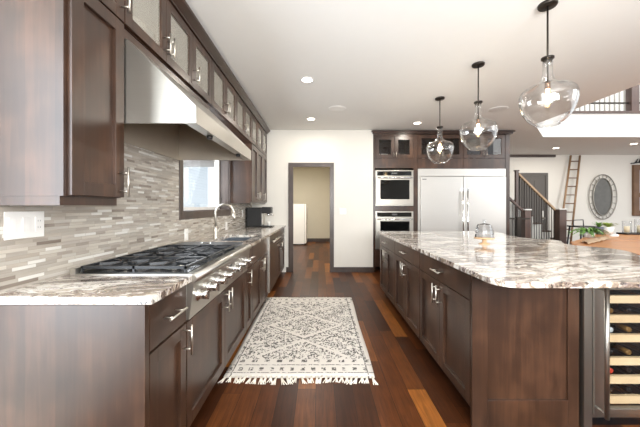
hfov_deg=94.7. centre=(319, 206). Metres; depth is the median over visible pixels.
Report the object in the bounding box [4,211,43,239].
switch plate
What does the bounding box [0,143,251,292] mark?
tile backsplash
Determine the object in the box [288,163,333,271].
door frame
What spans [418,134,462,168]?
upper cabinet
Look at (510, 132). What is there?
crown molding
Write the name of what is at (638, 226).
candle jar
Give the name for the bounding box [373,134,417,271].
tall cabinet
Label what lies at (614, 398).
shelf
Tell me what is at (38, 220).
receptacle
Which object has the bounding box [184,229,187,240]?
wall outlet
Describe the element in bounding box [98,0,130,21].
upper cabinet
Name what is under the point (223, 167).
window
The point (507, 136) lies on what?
panel
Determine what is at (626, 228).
candle jar
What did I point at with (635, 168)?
wooden frame
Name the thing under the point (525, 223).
newel post
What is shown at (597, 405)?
wine cooler
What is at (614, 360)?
shelf
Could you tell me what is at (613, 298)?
shelf
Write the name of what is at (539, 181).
door
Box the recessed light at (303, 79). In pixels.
[300,77,313,82]
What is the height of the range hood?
0.454 m
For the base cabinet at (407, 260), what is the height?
0.882 m
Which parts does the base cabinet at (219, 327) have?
door, handle, handle, door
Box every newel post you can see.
[514,170,518,235]
[521,209,531,237]
[554,209,567,243]
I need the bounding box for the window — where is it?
[179,160,230,219]
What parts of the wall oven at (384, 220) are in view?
control panel, handle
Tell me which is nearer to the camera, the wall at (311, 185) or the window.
the window
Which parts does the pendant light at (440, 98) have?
rod, lamp shade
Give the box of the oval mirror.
[588,174,617,219]
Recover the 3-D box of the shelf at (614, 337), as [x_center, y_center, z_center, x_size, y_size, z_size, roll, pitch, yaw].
[1.825,0.773,1.745,0.530,0.044,0.020,0,0,0]
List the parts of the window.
sash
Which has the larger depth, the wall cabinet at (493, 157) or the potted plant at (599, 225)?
the wall cabinet at (493, 157)
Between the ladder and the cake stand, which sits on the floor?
the ladder
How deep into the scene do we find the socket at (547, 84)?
2.17 m
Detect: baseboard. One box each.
[286,267,372,271]
[307,238,329,241]
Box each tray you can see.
[246,225,273,226]
[616,232,639,234]
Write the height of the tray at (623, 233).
0.030 m
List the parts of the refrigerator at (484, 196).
handle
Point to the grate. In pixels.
(199, 265)
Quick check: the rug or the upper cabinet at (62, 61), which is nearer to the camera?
the upper cabinet at (62, 61)
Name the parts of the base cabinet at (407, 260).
door, drawer, door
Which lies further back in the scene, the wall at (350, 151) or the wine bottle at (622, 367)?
the wall at (350, 151)
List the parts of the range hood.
panel, panel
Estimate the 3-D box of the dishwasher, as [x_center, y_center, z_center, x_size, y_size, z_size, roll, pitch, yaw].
[-0.952,0.830,4.220,0.677,0.880,0.620,0,0,0]
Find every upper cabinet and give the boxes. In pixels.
[0,0,129,205]
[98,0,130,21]
[122,0,211,110]
[209,60,251,142]
[231,143,266,203]
[251,115,266,156]
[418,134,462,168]
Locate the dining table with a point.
(630, 243)
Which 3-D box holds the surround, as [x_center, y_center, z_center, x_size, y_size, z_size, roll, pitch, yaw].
[2.760,0.263,6.044,1.705,2.015,0.612,0,0,0]
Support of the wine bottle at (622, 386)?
on the wine cooler
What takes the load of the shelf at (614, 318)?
attached to the wine cooler
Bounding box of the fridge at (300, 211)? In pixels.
[293,204,307,244]
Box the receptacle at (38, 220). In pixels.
[35,217,41,230]
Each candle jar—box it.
[624,226,629,232]
[634,219,639,232]
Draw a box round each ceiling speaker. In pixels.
[329,106,345,111]
[488,106,508,111]
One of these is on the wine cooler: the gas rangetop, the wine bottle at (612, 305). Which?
the wine bottle at (612, 305)
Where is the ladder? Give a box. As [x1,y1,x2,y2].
[562,155,580,243]
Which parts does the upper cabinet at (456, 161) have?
door, door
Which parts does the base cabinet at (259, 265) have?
door, drawer, door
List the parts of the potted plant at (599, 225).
pot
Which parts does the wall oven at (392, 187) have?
control panel, handle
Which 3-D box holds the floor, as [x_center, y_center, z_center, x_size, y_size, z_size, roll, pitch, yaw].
[3.250,1.320,3.550,18.500,0.100,15.100,0,0,0]
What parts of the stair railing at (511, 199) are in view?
handrail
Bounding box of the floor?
[190,242,639,426]
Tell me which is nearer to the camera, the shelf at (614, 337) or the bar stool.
the shelf at (614, 337)
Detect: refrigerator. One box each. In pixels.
[420,176,464,230]
[464,176,505,233]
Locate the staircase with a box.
[510,202,552,239]
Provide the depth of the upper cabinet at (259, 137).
4.84 m
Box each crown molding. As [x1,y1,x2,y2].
[169,0,269,133]
[371,130,514,134]
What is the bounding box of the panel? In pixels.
[505,134,509,234]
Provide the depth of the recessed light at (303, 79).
3.46 m
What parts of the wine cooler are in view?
handle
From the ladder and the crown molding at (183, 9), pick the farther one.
the ladder
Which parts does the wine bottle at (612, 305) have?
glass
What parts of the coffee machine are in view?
plate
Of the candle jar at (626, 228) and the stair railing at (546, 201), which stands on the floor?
the stair railing at (546, 201)
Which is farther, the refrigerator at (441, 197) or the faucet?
the refrigerator at (441, 197)
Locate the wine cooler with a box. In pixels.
[579,288,639,426]
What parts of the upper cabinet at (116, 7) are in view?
handle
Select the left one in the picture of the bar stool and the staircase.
the staircase
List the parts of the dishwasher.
edge trim, door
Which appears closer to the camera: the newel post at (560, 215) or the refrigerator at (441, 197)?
the refrigerator at (441, 197)
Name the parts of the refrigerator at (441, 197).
handle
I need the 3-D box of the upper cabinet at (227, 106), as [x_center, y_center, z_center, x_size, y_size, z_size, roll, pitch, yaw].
[-1.141,-1.169,3.565,0.357,0.442,1.616,0,0,0]
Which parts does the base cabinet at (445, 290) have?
door, handle, handle, drawer, door, island end panel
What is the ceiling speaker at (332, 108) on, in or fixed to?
attached to the ceiling
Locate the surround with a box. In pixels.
[418,169,505,230]
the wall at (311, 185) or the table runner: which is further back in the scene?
the wall at (311, 185)
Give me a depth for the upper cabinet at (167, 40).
2.12 m
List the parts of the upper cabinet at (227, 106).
door, door, door, door, glass pane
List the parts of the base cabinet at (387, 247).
door, drawer, door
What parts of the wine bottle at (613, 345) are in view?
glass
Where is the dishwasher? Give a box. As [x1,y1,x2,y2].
[268,233,278,292]
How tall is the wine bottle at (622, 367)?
0.071 m
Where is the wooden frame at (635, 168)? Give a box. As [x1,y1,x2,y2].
[632,165,639,215]
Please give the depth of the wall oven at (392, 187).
5.72 m
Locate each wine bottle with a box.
[610,303,631,312]
[610,323,631,331]
[610,342,631,354]
[610,365,631,372]
[613,384,631,392]
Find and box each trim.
[510,155,555,156]
[563,111,639,113]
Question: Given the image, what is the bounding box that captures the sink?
[221,237,251,240]
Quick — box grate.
[79,249,234,272]
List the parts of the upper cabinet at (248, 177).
light rail, door, door, door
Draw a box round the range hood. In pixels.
[124,39,250,159]
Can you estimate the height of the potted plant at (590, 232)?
0.163 m
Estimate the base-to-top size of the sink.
0.183 m
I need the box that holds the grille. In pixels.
[592,417,639,424]
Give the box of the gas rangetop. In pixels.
[70,241,251,319]
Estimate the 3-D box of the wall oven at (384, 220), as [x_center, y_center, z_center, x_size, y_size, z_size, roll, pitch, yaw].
[1.448,0.453,5.981,0.739,0.735,0.637,0,0,0]
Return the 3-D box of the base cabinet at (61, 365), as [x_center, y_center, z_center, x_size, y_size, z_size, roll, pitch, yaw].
[-0.981,0.829,1.345,0.678,0.882,0.361,0,0,0]
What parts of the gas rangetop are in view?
trim, knob, panel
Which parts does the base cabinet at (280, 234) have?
drawer, door, door, drawer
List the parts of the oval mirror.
glass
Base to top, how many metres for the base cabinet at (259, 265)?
0.882 m
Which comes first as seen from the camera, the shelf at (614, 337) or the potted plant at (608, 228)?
the shelf at (614, 337)
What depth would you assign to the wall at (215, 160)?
4.30 m
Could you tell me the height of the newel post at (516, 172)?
2.120 m
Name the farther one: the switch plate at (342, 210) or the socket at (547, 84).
the switch plate at (342, 210)
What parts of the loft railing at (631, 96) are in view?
rail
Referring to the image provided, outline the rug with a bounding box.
[218,297,377,384]
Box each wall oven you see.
[375,170,412,205]
[375,211,412,248]
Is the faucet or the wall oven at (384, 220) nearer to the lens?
the faucet
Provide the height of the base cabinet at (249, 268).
0.882 m
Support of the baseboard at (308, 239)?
attached to the wall at (311, 185)
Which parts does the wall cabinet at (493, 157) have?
door, door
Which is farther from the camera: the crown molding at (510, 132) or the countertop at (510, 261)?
the crown molding at (510, 132)
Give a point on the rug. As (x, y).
(294, 337)
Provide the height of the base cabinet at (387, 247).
0.882 m
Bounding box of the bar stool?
[566,219,597,243]
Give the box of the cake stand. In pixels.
[474,219,494,244]
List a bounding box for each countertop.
[0,225,285,304]
[378,231,639,287]
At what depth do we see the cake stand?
2.81 m
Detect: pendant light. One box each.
[426,96,453,163]
[459,61,497,150]
[518,0,579,127]
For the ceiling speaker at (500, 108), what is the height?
0.006 m
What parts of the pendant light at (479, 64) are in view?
rod, lamp shade, bulb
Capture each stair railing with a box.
[510,197,523,235]
[519,173,555,239]
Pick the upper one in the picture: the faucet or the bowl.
the bowl
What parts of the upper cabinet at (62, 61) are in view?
panel, light rail, door, handle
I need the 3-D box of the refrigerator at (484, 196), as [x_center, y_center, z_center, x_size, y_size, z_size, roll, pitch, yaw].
[3.196,0.338,5.993,0.819,1.865,0.714,0,0,0]
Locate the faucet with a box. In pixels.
[213,203,235,238]
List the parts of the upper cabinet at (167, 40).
door, handle, handle, door, door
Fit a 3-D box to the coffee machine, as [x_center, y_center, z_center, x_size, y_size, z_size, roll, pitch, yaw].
[-1.063,0.177,5.325,0.474,0.355,0.250,0,0,0]
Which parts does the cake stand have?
plate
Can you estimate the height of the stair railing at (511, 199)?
1.658 m
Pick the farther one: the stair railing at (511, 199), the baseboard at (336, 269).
the stair railing at (511, 199)
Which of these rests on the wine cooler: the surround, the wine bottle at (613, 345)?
the wine bottle at (613, 345)
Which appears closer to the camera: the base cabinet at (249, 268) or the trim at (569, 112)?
the base cabinet at (249, 268)
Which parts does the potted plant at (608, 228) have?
pot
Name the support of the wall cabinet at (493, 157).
on the surround
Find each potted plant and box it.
[567,227,609,236]
[594,222,603,234]
[602,223,617,234]
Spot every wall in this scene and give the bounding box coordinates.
[215,160,215,206]
[252,130,372,271]
[293,167,329,237]
[510,91,639,243]
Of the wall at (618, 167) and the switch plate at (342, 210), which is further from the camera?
the wall at (618, 167)
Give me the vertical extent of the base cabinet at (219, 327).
0.675 m
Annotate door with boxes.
[520,173,547,229]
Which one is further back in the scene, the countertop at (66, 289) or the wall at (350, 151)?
the wall at (350, 151)
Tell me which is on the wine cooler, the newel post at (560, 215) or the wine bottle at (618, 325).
the wine bottle at (618, 325)
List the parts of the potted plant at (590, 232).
pot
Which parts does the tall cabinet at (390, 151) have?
drawer, door, door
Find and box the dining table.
[570,234,639,254]
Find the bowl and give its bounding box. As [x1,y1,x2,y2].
[133,16,146,31]
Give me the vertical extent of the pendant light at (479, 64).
0.897 m
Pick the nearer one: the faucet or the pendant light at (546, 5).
the pendant light at (546, 5)
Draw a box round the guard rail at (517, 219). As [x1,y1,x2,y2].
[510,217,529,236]
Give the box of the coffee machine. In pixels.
[246,207,273,226]
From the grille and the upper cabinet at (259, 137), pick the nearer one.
the grille
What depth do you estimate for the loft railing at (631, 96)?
6.37 m
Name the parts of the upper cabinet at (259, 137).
door, glass pane, door, glass pane, glass pane, door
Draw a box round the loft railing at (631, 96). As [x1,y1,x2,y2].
[574,84,639,110]
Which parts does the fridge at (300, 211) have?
door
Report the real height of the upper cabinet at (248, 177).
0.891 m
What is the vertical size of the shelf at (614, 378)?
0.044 m
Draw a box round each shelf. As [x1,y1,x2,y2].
[610,295,639,302]
[610,314,639,322]
[610,333,639,341]
[610,356,639,364]
[610,374,639,383]
[610,394,639,403]
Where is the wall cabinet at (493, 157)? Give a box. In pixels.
[463,134,504,168]
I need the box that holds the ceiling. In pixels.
[183,0,639,166]
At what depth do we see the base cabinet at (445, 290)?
1.71 m
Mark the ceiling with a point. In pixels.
(387, 62)
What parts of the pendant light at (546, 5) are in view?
rod, bulb, lamp shade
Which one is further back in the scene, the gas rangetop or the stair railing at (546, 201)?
the stair railing at (546, 201)
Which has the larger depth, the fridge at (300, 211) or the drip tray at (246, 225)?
the fridge at (300, 211)
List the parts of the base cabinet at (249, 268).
door, drawer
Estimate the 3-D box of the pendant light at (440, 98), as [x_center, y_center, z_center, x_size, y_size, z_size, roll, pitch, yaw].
[1.650,-1.052,4.060,0.360,0.897,0.360,0,0,0]
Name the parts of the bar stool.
leg, seat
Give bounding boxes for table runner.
[580,236,610,243]
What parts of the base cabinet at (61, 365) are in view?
panel, frame, drawer, door, handle, handle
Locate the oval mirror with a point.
(602, 191)
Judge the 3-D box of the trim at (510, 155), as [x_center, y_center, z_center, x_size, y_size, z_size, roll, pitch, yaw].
[6.075,-1.462,8.470,1.350,0.065,0.060,0,0,0]
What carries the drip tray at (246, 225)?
on the coffee machine
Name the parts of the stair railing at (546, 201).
handrail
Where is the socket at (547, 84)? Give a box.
[545,80,550,89]
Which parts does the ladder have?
rail, rail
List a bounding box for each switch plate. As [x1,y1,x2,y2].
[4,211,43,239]
[340,208,345,213]
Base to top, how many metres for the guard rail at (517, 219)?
1.060 m
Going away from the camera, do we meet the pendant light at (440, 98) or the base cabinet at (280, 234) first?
the pendant light at (440, 98)
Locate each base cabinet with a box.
[0,285,192,426]
[184,271,245,426]
[246,248,254,330]
[251,237,267,320]
[276,228,284,279]
[380,234,398,311]
[395,241,426,348]
[420,252,578,426]

